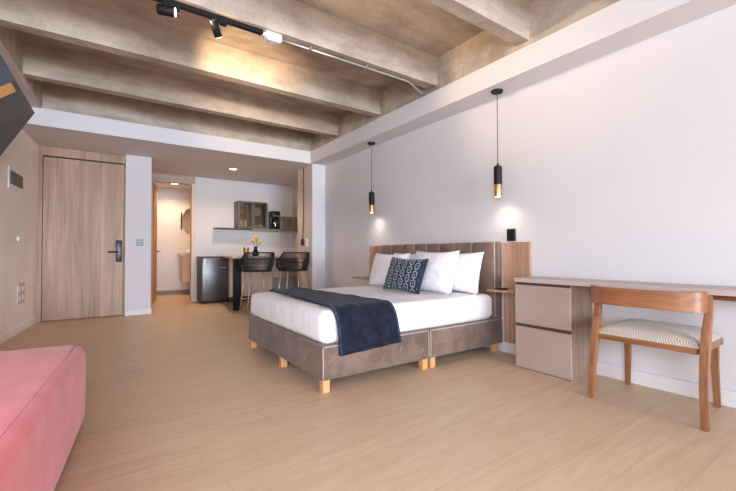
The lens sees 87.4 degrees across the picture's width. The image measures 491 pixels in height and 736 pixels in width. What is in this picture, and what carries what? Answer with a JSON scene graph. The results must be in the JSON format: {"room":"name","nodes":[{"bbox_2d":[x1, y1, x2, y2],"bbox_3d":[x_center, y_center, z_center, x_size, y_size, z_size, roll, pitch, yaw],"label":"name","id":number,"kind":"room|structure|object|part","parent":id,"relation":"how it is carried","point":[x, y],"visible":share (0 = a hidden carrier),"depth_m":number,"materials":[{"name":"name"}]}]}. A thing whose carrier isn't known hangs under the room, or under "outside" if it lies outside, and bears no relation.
{"room":"studio apartment","nodes":[
{"label":"studio apartment","id":0,"kind":"room"},
{"bbox_2d":[0,130,38,334],"bbox_3d":[-0.793,-0.618,-1.632,0.149,3.100,16.492,0,-1,-29],"label":"wall","id":1,"kind":"structure","parent":0,"point":[18,211],"depth_m":4.65,"materials":[{"name":"beige paint"}]},
{"bbox_2d":[8,166,22,193],"bbox_3d":[-4.129,-0.765,4.522,0.021,0.245,0.514,0,-1,-29],"label":"breaker panel","id":2,"kind":"object","parent":1,"relation":"attached to","point":[15,178],"visible":1,"depth_m":4.46,"materials":[{"name":"white plastic"}]},
{"bbox_3d":[-4.125,-0.770,4.525,0.010,0.145,0.443,0,-1,-29],"label":"panel","id":3,"kind":"part","parent":2,"relation":"part of","materials":[{"name":"grey plastic"}]},
{"bbox_2d":[0,54,34,155],"bbox_3d":[-2.831,-0.916,2.696,0.502,0.828,1.506,0,-1,-31],"label":"television","id":4,"kind":"object","parent":1,"relation":"attached to","point":[16,111],"visible":1,"depth_m":3.10,"materials":[{"name":"black plastic"}]},
{"bbox_2d":[0,315,37,343],"bbox_3d":[-0.726,0.885,-1.605,0.014,0.095,16.096,0,-1,-29],"label":"baseboard","id":5,"kind":"structure","parent":1,"relation":"attached to","point":[18,329],"depth_m":4.59,"materials":[{"name":"beige wood"}]},
{"bbox_2d":[0,40,40,108],"bbox_3d":[-0.109,-1.794,-1.972,0.799,0.055,15.169,0,-1,-29],"label":"trim","id":6,"kind":"structure","parent":1,"relation":"attached to","point":[27,91],"depth_m":3.85,"materials":[{"name":"paint"}]},
{"bbox_2d":[17,282,24,304],"bbox_3d":[-4.254,0.585,4.716,0.010,0.250,0.298,0,-1,-29],"label":"wall outlet","id":7,"kind":"object","parent":1,"relation":"attached to","point":[21,286],"visible":1,"depth_m":4.70,"materials":[{"name":"paint"}]},
{"bbox_2d":[17,283,20,304],"bbox_3d":[-4.234,0.586,4.677,0.020,0.250,0.130,1,-1,-35],"label":"outlet plate","id":8,"kind":"object","parent":7,"relation":"attached to","point":[18,285],"depth_m":4.66,"materials":[{"name":"paint"}]},
{"bbox_2d":[21,282,24,302],"bbox_3d":[-4.304,0.588,4.802,0.020,0.250,0.125,1,-1,-35],"label":"outlet plate","id":9,"kind":"object","parent":7,"relation":"attached to","point":[22,284],"depth_m":4.80,"materials":[{"name":"paint"}]},
{"bbox_2d":[0,26,42,105],"bbox_3d":[-0.306,-1.992,-1.850,1.094,0.345,15.631,0,-1,-29],"label":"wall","id":10,"kind":"structure","parent":0,"point":[10,38],"depth_m":3.69,"materials":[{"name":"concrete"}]},
{"bbox_2d":[124,155,151,315],"bbox_3d":[-3.986,-0.149,6.598,0.350,2.490,1.340,1,-1,-35],"label":"wall pier","id":11,"kind":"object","parent":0,"point":[138,169],"visible":0.79,"depth_m":6.04,"materials":[{"name":"white paint"}]},
{"bbox_2d":[125,308,151,315],"bbox_3d":[-3.592,1.041,6.024,0.362,0.085,0.012,1,-1,-35],"label":"baseboard","id":12,"kind":"object","parent":11,"relation":"attached to","point":[137,311],"visible":1,"depth_m":6.02,"materials":[{"name":"white wood"}]},
{"bbox_2d":[136,239,142,245],"bbox_3d":[-3.585,-0.047,6.049,0.095,0.107,0.014,1,-1,-35],"label":"wall switch","id":13,"kind":"object","parent":11,"relation":"attached to","point":[139,242],"visible":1,"depth_m":6.04,"materials":[{"name":"grey plastic"}]},
{"bbox_2d":[157,187,189,290],"bbox_3d":[-4.559,-0.101,9.084,2.250,2.490,0.120,1,-1,-35],"label":"wall","id":14,"kind":"structure","parent":0,"point":[171,202],"depth_m":8.98,"materials":[{"name":"white paint"}]},
{"bbox_2d":[157,289,189,294],"bbox_3d":[-4.414,1.094,9.077,1.700,0.100,0.015,1,-1,-35],"label":"baseboard","id":15,"kind":"structure","parent":14,"relation":"attached to","point":[187,291],"depth_m":8.98,"materials":[{"name":"wood"}]},
{"bbox_2d":[177,249,189,281],"bbox_3d":[-3.957,0.462,9.093,0.920,0.740,0.528,1,-1,-35],"label":"vanity","id":16,"kind":"object","parent":14,"relation":"attached to","point":[184,258],"visible":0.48,"depth_m":8.72,"materials":[{"name":"brown wood"}]},
{"bbox_2d":[181,209,189,233],"bbox_3d":[-4.111,-0.573,9.313,0.760,0.760,0.029,1,-1,-35],"label":"bathroom mirror","id":17,"kind":"object","parent":14,"relation":"attached to","point":[185,220],"visible":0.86,"depth_m":9.17,"materials":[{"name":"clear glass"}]},
{"bbox_2d":[41,81,310,150],"bbox_3d":[-2.773,-1.815,5.697,4.300,0.400,0.340,1,-1,-35],"label":"wall","id":18,"kind":"structure","parent":0,"point":[58,97],"depth_m":5.43,"materials":[{"name":"concrete"}]},
{"bbox_2d":[195,177,291,300],"bbox_3d":[-2.588,-0.120,8.382,2.210,2.490,0.120,1,-1,-35],"label":"wall","id":19,"kind":"structure","parent":0,"point":[215,198],"depth_m":8.01,"materials":[{"name":"white paint"}]},
{"bbox_2d":[213,227,297,231],"bbox_3d":[-2.377,-0.334,8.276,1.743,0.041,0.299,1,-1,-35],"label":"wall shelf","id":20,"kind":"object","parent":19,"relation":"attached to","point":[216,227],"visible":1,"depth_m":8.12,"materials":[{"name":"silver metal"}]},
{"bbox_2d":[234,201,267,228],"bbox_3d":[-2.487,-0.635,8.188,0.617,0.559,0.327,1,-1,-35],"label":"wall cabinet","id":21,"kind":"object","parent":20,"relation":"on","point":[249,207],"visible":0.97,"depth_m":8.23,"materials":[{"name":"brown wood"}]},
{"bbox_3d":[-2.535,-0.638,7.985,0.306,0.559,0.020,1,-1,-35],"label":"door","id":22,"kind":"part","parent":21,"relation":"part of","materials":[{"name":"glass"}]},
{"bbox_3d":[-2.577,-0.632,8.318,0.581,0.523,0.012,1,-1,-35],"label":"panel","id":23,"kind":"part","parent":21,"relation":"part of","materials":[{"name":"brown metal"}]},
{"bbox_2d":[255,208,260,216],"bbox_3d":[-2.415,-0.726,8.360,0.200,0.198,0.041,1,-1,-35],"label":"plate","id":24,"kind":"object","parent":21,"relation":"on","point":[257,210],"visible":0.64,"depth_m":8.36,"materials":[{"name":"white ceramic"}]},
{"bbox_3d":[-2.280,-0.636,8.162,0.306,0.559,0.020,1,-1,-35],"label":"door","id":25,"kind":"part","parent":21,"relation":"part of","materials":[{"name":"brown metal"}]},
{"bbox_2d":[268,211,279,228],"bbox_3d":[-2.069,-0.550,8.491,0.189,0.399,0.246,1,-1,-35],"label":"coffee maker","id":26,"kind":"object","parent":20,"relation":"on","point":[273,215],"visible":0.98,"depth_m":8.44,"materials":[{"name":"black plastic"}]},
{"bbox_3d":[-2.113,-0.559,8.562,0.170,0.350,0.080,1,-1,-35],"label":"water tank","id":27,"kind":"part","parent":26,"relation":"part of","materials":[{"name":"black plastic"}]},
{"bbox_2d":[277,217,296,229],"bbox_3d":[-1.823,-0.490,8.659,0.387,0.285,0.301,1,-1,-35],"label":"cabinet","id":28,"kind":"object","parent":20,"relation":"on","point":[287,223],"visible":0.93,"depth_m":8.55,"materials":[{"name":"silver metal"}]},
{"bbox_3d":[-1.788,-0.518,8.532,0.290,0.225,0.018,1,-1,-35],"label":"door","id":29,"kind":"part","parent":28,"relation":"part of","materials":[{"name":"clear glass"}]},
{"bbox_3d":[-1.631,-0.516,8.642,0.087,0.225,0.016,1,-1,-35],"label":"control panel","id":30,"kind":"part","parent":28,"relation":"part of","materials":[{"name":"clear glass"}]},
{"bbox_2d":[221,230,292,255],"bbox_3d":[-2.391,-0.050,8.439,1.580,0.550,0.008,1,-1,-35],"label":"backsplash","id":31,"kind":"structure","parent":19,"relation":"attached to","point":[233,242],"depth_m":8.38,"materials":[{"name":"white paint"}]},
{"bbox_2d":[17,0,535,114],"bbox_3d":[1.296,-2.200,-0.699,7.100,0.115,15.500,1,-1,-35],"label":"ceiling","id":32,"kind":"structure","parent":0,"point":[422,25],"depth_m":3.78,"materials":[{"name":"concrete"}]},
{"bbox_2d":[23,42,338,136],"bbox_3d":[-2.000,-1.874,4.968,3.700,0.315,0.142,1,-1,-35],"label":"ceiling beam","id":33,"kind":"structure","parent":32,"relation":"attached to","point":[40,63],"depth_m":4.60,"materials":[{"name":"concrete"}]},
{"bbox_2d":[0,0,380,116],"bbox_3d":[-1.407,-1.893,4.052,3.768,0.315,0.142,1,-1,-35],"label":"ceiling beam","id":34,"kind":"structure","parent":32,"relation":"attached to","point":[71,21],"depth_m":3.68,"materials":[{"name":"concrete"}]},
{"bbox_2d":[176,0,437,89],"bbox_3d":[-0.836,-1.911,3.171,3.834,0.315,0.142,1,-1,-35],"label":"ceiling beam","id":35,"kind":"structure","parent":32,"relation":"attached to","point":[299,23],"depth_m":3.44,"materials":[{"name":"concrete"}]},
{"bbox_2d":[153,0,262,35],"bbox_3d":[-1.259,-1.739,2.869,0.970,0.036,0.040,1,-1,-35],"label":"track rail","id":36,"kind":"object","parent":35,"relation":"attached to","point":[185,7],"visible":1,"depth_m":2.91,"materials":[{"name":"black metal"}]},
{"bbox_2d":[156,1,179,17],"bbox_3d":[-1.422,-1.679,2.744,0.150,0.094,0.082,0,-1,-25],"label":"track spotlight","id":37,"kind":"object","parent":36,"relation":"attached to","point":[167,9],"visible":1,"depth_m":2.72,"materials":[{"name":"black metal"}]},
{"bbox_2d":[209,17,226,38],"bbox_3d":[-1.155,-1.658,2.945,0.092,0.132,0.141,-1,-1,35],"label":"track spotlight","id":38,"kind":"object","parent":36,"relation":"attached to","point":[214,22],"visible":1,"depth_m":2.93,"materials":[{"name":"black metal"}]},
{"bbox_2d":[262,30,281,45],"bbox_3d":[-0.806,-1.718,3.195,0.165,0.068,0.090,1,-1,-35],"label":"junction box","id":39,"kind":"object","parent":35,"relation":"attached to","point":[269,37],"visible":1,"depth_m":3.17,"materials":[{"name":"white plastic"}]},
{"bbox_3d":[-0.794,-1.690,3.203,0.105,0.006,0.060,1,-1,-35],"label":"box lid","id":40,"kind":"part","parent":39,"relation":"part of","materials":[{"name":"white plastic"}]},
{"bbox_2d":[282,39,424,95],"bbox_3d":[-0.022,-1.711,3.755,1.782,0.068,0.114,1,-1,-38],"label":"conduit","id":41,"kind":"object","parent":35,"relation":"attached to","point":[309,48],"visible":0.94,"depth_m":3.63,"materials":[{"name":"metal"}]},
{"bbox_2d":[311,0,619,150],"bbox_3d":[3.377,-1.932,0.738,0.360,0.390,15.500,1,-1,-35],"label":"wall","id":42,"kind":"structure","parent":32,"relation":"attached to","point":[547,17],"depth_m":3.77,"materials":[{"name":"concrete"}]},
{"bbox_2d":[426,0,529,45],"bbox_3d":[-0.241,-1.930,2.251,3.903,0.315,0.142,1,-1,-35],"label":"ceiling beam","id":43,"kind":"structure","parent":32,"relation":"attached to","point":[508,20],"depth_m":3.09,"materials":[{"name":"concrete"}]},
{"bbox_2d":[292,185,297,287],"bbox_3d":[-1.154,-0.129,8.147,0.120,2.490,1.900,1,-1,-35],"label":"wall","id":44,"kind":"structure","parent":0,"point":[294,188],"depth_m":8.77,"materials":[{"name":"white paint"}]},
{"bbox_2d":[298,164,311,288],"bbox_3d":[-0.822,-0.150,7.063,0.750,2.490,0.570,1,-1,-35],"label":"wall column","id":45,"kind":"structure","parent":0,"point":[308,169],"depth_m":6.82,"materials":[{"name":"brown wood"}]},
{"bbox_2d":[302,167,303,238],"bbox_3d":[-1.160,-0.750,6.882,0.027,1.286,0.055,1,-1,-35],"label":"cable","id":46,"kind":"object","parent":45,"relation":"attached to","point":[303,167],"visible":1,"depth_m":6.86,"materials":[{"name":"grey plastic"}]},
{"bbox_2d":[0,294,735,490],"bbox_3d":[0.196,1.015,0.845,7.100,0.080,19.400,1,-1,-35],"label":"floor","id":47,"kind":"structure","parent":0,"point":[178,397],"depth_m":2.15,"materials":[{"name":"brown wood"}]},
{"bbox_2d":[0,345,85,490],"bbox_3d":[-1.532,0.757,0.961,1.078,0.452,2.311,0,-1,-29],"label":"sofa","id":48,"kind":"object","parent":47,"relation":"on","point":[42,390],"visible":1,"depth_m":1.47,"materials":[{"name":"pink fabric"}]},
{"bbox_2d":[197,256,227,303],"bbox_3d":[-3.076,0.664,7.604,0.485,0.895,0.545,1,-1,-35],"label":"mini fridge","id":49,"kind":"object","parent":47,"relation":"on","point":[212,271],"visible":0.92,"depth_m":7.40,"materials":[{"name":"grey metal"}]},
{"bbox_3d":[-2.950,1.078,7.416,0.455,0.040,0.015,1,-1,-35],"label":"kick plate","id":50,"kind":"part","parent":49,"relation":"part of","materials":[{"name":"black plastic"}]},
{"bbox_2d":[239,252,274,314],"bbox_3d":[-1.802,0.594,6.262,0.543,0.972,0.467,1,-1,-35],"label":"bar stool","id":51,"kind":"object","parent":47,"relation":"on","point":[269,256],"visible":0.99,"depth_m":6.11,"materials":[{"name":"black metal"}]},
{"bbox_3d":[-2.056,0.752,6.311,0.107,0.658,0.022,0,-1,10],"label":"leg","id":52,"kind":"part","parent":51,"relation":"part of","materials":[{"name":"brown wood"}]},
{"bbox_3d":[-1.863,0.746,6.031,0.022,0.658,0.107,0,-1,11],"label":"leg","id":53,"kind":"part","parent":51,"relation":"part of","materials":[{"name":"brown wood"}]},
{"bbox_2d":[223,255,297,310],"bbox_3d":[-1.997,0.656,7.636,1.825,0.905,1.728,1,-1,-35],"label":"bar table","id":54,"kind":"object","parent":47,"relation":"on","point":[236,271],"depth_m":6.48,"materials":[{"name":"black metal"}]},
{"bbox_3d":[-2.208,0.652,6.494,0.133,0.872,0.040,1,-1,-35],"label":"post","id":55,"kind":"part","parent":54,"relation":"part of","materials":[{"name":"black metal"}]},
{"bbox_2d":[243,247,248,253],"bbox_3d":[-2.147,0.111,6.785,0.106,0.155,0.106,1,-1,-35],"label":"candle cup","id":56,"kind":"object","parent":54,"relation":"on","point":[245,249],"visible":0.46,"depth_m":6.75,"materials":[{"name":"gold metal"}]},
{"bbox_2d":[252,247,257,255],"bbox_3d":[-2.014,0.105,6.901,0.120,0.171,0.120,1,-1,-35],"label":"vase","id":57,"kind":"object","parent":54,"relation":"on","point":[255,248],"visible":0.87,"depth_m":6.86,"materials":[{"name":"black ceramic"}]},
{"bbox_2d":[223,255,297,257],"bbox_3d":[-1.998,0.221,7.644,1.825,0.033,1.728,1,-1,-35],"label":"countertop","id":58,"kind":"structure","parent":54,"relation":"on","point":[276,256],"depth_m":6.73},
{"bbox_2d":[227,258,297,301],"bbox_3d":[-2.220,0.684,8.178,1.564,0.872,0.587,1,-1,-35],"label":"base cabinet","id":59,"kind":"object","parent":47,"relation":"on","point":[256,282],"visible":0.38,"depth_m":7.80,"materials":[{"name":"brown wood"}]},
{"bbox_3d":[-2.521,0.624,7.624,0.430,0.763,0.017,1,-1,-35],"label":"cabinet door","id":60,"kind":"part","parent":59,"relation":"part of","materials":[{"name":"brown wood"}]},
{"bbox_3d":[-2.163,0.627,7.872,0.431,0.763,0.017,1,-1,-35],"label":"cabinet door","id":61,"kind":"part","parent":59,"relation":"part of","materials":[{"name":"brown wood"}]},
{"bbox_3d":[-1.699,0.347,8.199,0.680,0.193,0.017,1,-1,-35],"label":"drawer","id":62,"kind":"part","parent":59,"relation":"part of","materials":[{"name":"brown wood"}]},
{"bbox_3d":[-1.699,0.566,8.195,0.680,0.215,0.017,1,-1,-35],"label":"drawer","id":63,"kind":"part","parent":59,"relation":"part of","materials":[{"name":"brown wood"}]},
{"bbox_2d":[276,252,309,288],"bbox_3d":[-1.267,0.597,6.535,0.543,0.972,0.467,1,-1,-35],"label":"bar stool","id":64,"kind":"object","parent":47,"relation":"on","point":[292,255],"visible":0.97,"depth_m":6.36,"materials":[{"name":"black wicker"}]},
{"bbox_2d":[249,241,502,393],"bbox_3d":[-0.031,0.498,3.941,1.965,1.071,1.870,1,-1,-35],"label":"bed","id":65,"kind":"object","parent":47,"relation":"on","point":[432,324],"visible":0.82,"depth_m":3.27,"materials":[{"name":"beige fabric"}]},
{"bbox_3d":[-1.163,0.993,3.907,0.054,0.088,0.054,1,-1,-35],"label":"leg","id":66,"kind":"part","parent":65,"relation":"part of","materials":[{"name":"brown wood"}]},
{"bbox_3d":[-0.719,0.979,3.266,0.054,0.088,0.054,1,-1,-35],"label":"leg","id":67,"kind":"part","parent":65,"relation":"part of","materials":[{"name":"brown wood"}]},
{"bbox_3d":[-0.300,0.967,2.661,0.054,0.088,0.054,1,-1,-35],"label":"leg","id":68,"kind":"part","parent":65,"relation":"part of","materials":[{"name":"brown wood"}]},
{"bbox_2d":[269,288,401,356],"bbox_3d":[-0.451,0.609,3.492,0.575,0.346,1.680,1,-1,-35],"label":"throw","id":69,"kind":"object","parent":65,"relation":"on","point":[363,323],"visible":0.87,"depth_m":2.85,"materials":[{"name":"blue fabric"}]},
{"bbox_3d":[0.001,0.591,3.807,1.854,0.244,1.574,1,-1,-35],"label":"mattress","id":70,"kind":"part","parent":65,"relation":"part of","materials":[{"name":"white fabric"}]},
{"bbox_2d":[369,253,410,285],"bbox_3d":[0.243,0.289,4.543,0.226,0.404,0.664,1,-1,-37],"label":"pillow","id":71,"kind":"object","parent":65,"relation":"on","point":[381,262],"visible":0.58,"depth_m":4.54,"materials":[{"name":"white fabric"}]},
{"bbox_2d":[393,253,414,258],"bbox_3d":[0.478,0.289,4.566,0.195,0.412,0.663,1,-1,-37],"label":"pillow","id":72,"kind":"object","parent":65,"relation":"on","point":[412,256],"visible":0.03,"depth_m":4.48,"materials":[{"name":"white fabric"}]},
{"bbox_2d":[383,257,428,293],"bbox_3d":[0.377,0.298,3.948,0.191,0.361,0.549,1,-1,-38],"label":"cushion","id":73,"kind":"object","parent":65,"relation":"on","point":[407,275],"visible":1,"depth_m":3.85,"materials":[{"name":"blue fabric"}]},
{"bbox_3d":[0.455,0.974,3.184,0.054,0.088,0.054,1,-1,-35],"label":"leg","id":74,"kind":"part","parent":65,"relation":"part of","materials":[{"name":"brown wood"}]},
{"bbox_3d":[0.526,0.975,3.233,0.054,0.088,0.054,1,-1,-35],"label":"leg","id":75,"kind":"part","parent":65,"relation":"part of","materials":[{"name":"brown wood"}]},
{"bbox_2d":[414,251,459,294],"bbox_3d":[0.657,0.263,3.924,0.252,0.420,0.628,0,-1,-30],"label":"pillow","id":76,"kind":"object","parent":65,"relation":"on","point":[440,271],"visible":0.75,"depth_m":3.74,"materials":[{"name":"white fabric"}]},
{"bbox_3d":[0.748,0.350,4.491,0.060,0.743,1.858,1,-1,-35],"label":"headboard","id":77,"kind":"part","parent":65,"relation":"part of","materials":[{"name":"beige fabric"}]},
{"bbox_2d":[432,252,483,294],"bbox_3d":[0.876,0.272,3.972,0.219,0.410,0.725,0,-1,-30],"label":"pillow","id":78,"kind":"object","parent":65,"relation":"on","point":[467,274],"visible":0.48,"depth_m":3.73,"materials":[{"name":"white fabric"}]},
{"bbox_3d":[1.223,0.982,3.735,0.054,0.088,0.054,1,-1,-35],"label":"leg","id":79,"kind":"part","parent":65,"relation":"part of","materials":[{"name":"brown wood"}]},
{"bbox_2d":[515,282,591,381],"bbox_3d":[1.508,0.659,3.142,0.332,0.711,0.464,1,-1,-35],"label":"drawer unit","id":80,"kind":"object","parent":47,"relation":"on","point":[554,325],"visible":0.93,"depth_m":2.99,"materials":[{"name":"brown wood"}]},
{"bbox_3d":[1.379,0.833,3.050,0.018,0.335,0.464,1,-1,-35],"label":"drawer","id":81,"kind":"part","parent":80,"relation":"part of","materials":[{"name":"beige laminate"}]},
{"bbox_3d":[1.378,0.481,3.056,0.018,0.317,0.464,1,-1,-35],"label":"drawer","id":82,"kind":"part","parent":80,"relation":"part of","materials":[{"name":"beige laminate"}]},
{"bbox_2d":[514,276,735,301],"bbox_3d":[2.095,0.624,2.306,0.349,0.745,2.525,1,-1,-35],"label":"desk","id":83,"kind":"object","parent":47,"relation":"on","point":[724,293],"visible":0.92,"depth_m":2.54,"materials":[{"name":"laminate"}]},
{"bbox_3d":[2.350,0.311,2.224,0.029,0.057,1.990,1,-1,-35],"label":"rail","id":84,"kind":"part","parent":83,"relation":"part of","materials":[{"name":"brown wood"}]},
{"bbox_2d":[588,285,723,431],"bbox_3d":[1.824,0.631,2.441,0.541,0.739,0.626,1,-1,-35],"label":"desk chair","id":85,"kind":"object","parent":47,"relation":"on","point":[704,342],"visible":1,"depth_m":2.29,"materials":[{"name":"brown wood"}]},
{"bbox_3d":[1.520,0.643,2.569,0.130,0.720,0.054,1,-1,-35],"label":"leg","id":86,"kind":"part","parent":85,"relation":"part of","materials":[{"name":"brown wood"}]},
{"bbox_3d":[1.881,0.794,2.787,0.052,0.425,0.045,1,-1,-35],"label":"leg","id":87,"kind":"part","parent":85,"relation":"part of","materials":[{"name":"brown wood"}]},
{"bbox_3d":[1.668,0.586,2.333,0.024,0.042,0.515,1,-1,-35],"label":"seat rail","id":88,"kind":"part","parent":85,"relation":"part of","materials":[{"name":"brown wood"}]},
{"bbox_3d":[1.649,0.318,2.336,0.129,0.116,0.610,1,-1,-35],"label":"backrest","id":89,"kind":"part","parent":85,"relation":"part of","materials":[{"name":"brown wood"}]},
{"bbox_3d":[1.843,0.537,2.459,0.464,0.070,0.544,1,-1,-35],"label":"seat","id":90,"kind":"part","parent":85,"relation":"part of","materials":[{"name":"beige fabric"}]},
{"bbox_3d":[1.845,0.634,2.100,0.130,0.720,0.043,1,-1,-35],"label":"leg","id":91,"kind":"part","parent":85,"relation":"part of","materials":[{"name":"brown wood"}]},
{"bbox_3d":[1.993,0.583,2.243,0.420,0.042,0.022,1,-1,-35],"label":"seat rail","id":92,"kind":"part","parent":85,"relation":"part of","materials":[{"name":"brown wood"}]},
{"bbox_3d":[2.155,0.786,2.391,0.052,0.425,0.045,1,-1,-35],"label":"leg","id":93,"kind":"part","parent":85,"relation":"part of","materials":[{"name":"brown wood"}]},
{"bbox_2d":[22,0,735,188],"bbox_3d":[0.750,-1.615,1.223,5.000,0.210,19.300,1,-1,-35],"label":"ceiling","id":94,"kind":"structure","parent":0,"point":[622,24],"depth_m":4.71,"materials":[{"name":"white paint"}]},
{"bbox_2d":[367,142,374,212],"bbox_3d":[0.049,-0.941,5.359,0.110,0.978,0.110,1,-1,-35],"label":"pendant lamp","id":95,"kind":"object","parent":94,"relation":"hanging from","point":[371,194],"visible":1,"depth_m":5.33,"materials":[{"name":"black metal"}]},
{"bbox_3d":[0.049,-1.083,5.362,0.006,0.655,0.006,1,-1,-35],"label":"cord","id":96,"kind":"part","parent":95,"relation":"part of","materials":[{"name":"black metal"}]},
{"bbox_2d":[491,88,502,196],"bbox_3d":[1.224,-0.963,3.641,0.110,1.007,0.110,1,-1,-35],"label":"pendant lamp","id":97,"kind":"object","parent":94,"relation":"hanging from","point":[497,169],"visible":1,"depth_m":3.61,"materials":[{"name":"black metal"}]},
{"bbox_3d":[1.224,-1.105,3.643,0.006,0.682,0.006,1,-1,-35],"label":"cord","id":98,"kind":"part","parent":97,"relation":"part of","materials":[{"name":"black metal"}]},
{"bbox_2d":[325,4,735,390],"bbox_3d":[3.586,-0.590,0.611,0.150,3.100,15.100,1,-1,-35],"label":"wall","id":99,"kind":"structure","parent":0,"point":[620,164],"depth_m":3.02,"materials":[{"name":"white paint"}]},
{"bbox_2d":[312,164,324,288],"bbox_3d":[-0.859,-0.158,6.676,0.244,2.490,0.025,1,-1,-35],"label":"wall","id":100,"kind":"structure","parent":99,"relation":"attached to","point":[318,171],"depth_m":6.67,"materials":[{"name":"white paint"}]},
{"bbox_2d":[370,246,381,285],"bbox_3d":[0.134,0.481,5.416,0.033,0.950,0.335,1,-1,-35],"label":"wall panel","id":101,"kind":"object","parent":99,"relation":"attached to","point":[373,249],"visible":0.24,"depth_m":5.47,"materials":[{"name":"brown wood"}]},
{"bbox_2d":[351,276,369,278],"bbox_3d":[-0.024,0.462,5.407,0.236,0.028,0.410,1,-1,-35],"label":"shelf","id":102,"kind":"object","parent":101,"relation":"attached to","point":[363,277],"visible":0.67,"depth_m":5.39,"materials":[{"name":"brown wood"}]},
{"bbox_2d":[507,229,515,240],"bbox_3d":[1.361,-0.100,3.662,0.026,0.117,0.085,1,-1,-35],"label":"wall lamp","id":103,"kind":"object","parent":99,"relation":"attached to","point":[511,233],"visible":1,"depth_m":3.64,"materials":[{"name":"black plastic"}]},
{"bbox_2d":[503,242,531,343],"bbox_3d":[1.396,0.443,3.596,0.033,0.950,0.275,1,-1,-35],"label":"wall panel","id":104,"kind":"object","parent":99,"relation":"attached to","point":[517,255],"visible":0.64,"depth_m":3.62,"materials":[{"name":"brown wood"}]},
{"bbox_2d":[487,289,514,293],"bbox_3d":[1.279,0.423,3.526,0.236,0.028,0.283,1,-1,-35],"label":"shelf","id":105,"kind":"object","parent":104,"relation":"attached to","point":[512,291],"visible":0.51,"depth_m":3.50,"materials":[{"name":"brown wood"}]},
{"bbox_2d":[494,287,507,289],"bbox_3d":[1.243,0.401,3.591,0.080,0.019,0.100,1,-1,-35],"label":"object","id":106,"kind":"object","parent":105,"relation":"on","point":[497,288],"visible":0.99,"depth_m":3.56,"materials":[{"name":"black plastic"}]},
{"bbox_2d":[502,341,735,407],"bbox_3d":[3.476,0.910,0.601,0.018,0.100,14.860,1,-1,-35],"label":"baseboard","id":107,"kind":"structure","parent":99,"relation":"attached to","point":[673,385],"depth_m":2.68,"materials":[{"name":"white wood"}]},
{"bbox_3d":[-4.471,-0.163,5.757,1.405,2.490,0.150,1,-1,-35],"label":"wall","id":108,"kind":"structure","parent":0,"visible":0},
{"bbox_2d":[37,146,125,321],"bbox_3d":[-4.244,-0.164,5.727,1.064,2.488,0.159,1,-1,-35],"label":"door","id":109,"kind":"structure","parent":108,"relation":"in","point":[81,248],"depth_m":5.71,"materials":[{"name":"brown wood"}]},
{"bbox_3d":[-3.862,0.086,5.971,0.082,0.335,0.026,1,-1,-35],"label":"lock plate","id":110,"kind":"part","parent":109,"relation":"part of","materials":[{"name":"black metal"}]},
{"bbox_3d":[-4.086,-0.115,8.402,2.250,2.490,1.740,1,-1,-35],"label":"wall","id":111,"kind":"structure","parent":0,"visible":0},
{"bbox_2d":[151,172,195,303],"bbox_3d":[-4.043,-0.127,7.769,0.890,2.489,0.810,1,-1,-35],"label":"door frame","id":112,"kind":"structure","parent":111,"relation":"in","point":[156,177],"depth_m":7.64,"materials":[{"name":"brown wood"}]},
{"bbox_3d":[-4.248,-0.053,7.638,0.041,2.322,0.797,0,-1,-23],"label":"panel","id":113,"kind":"part","parent":112,"relation":"part of","materials":[{"name":"brown wood"}]}
]}

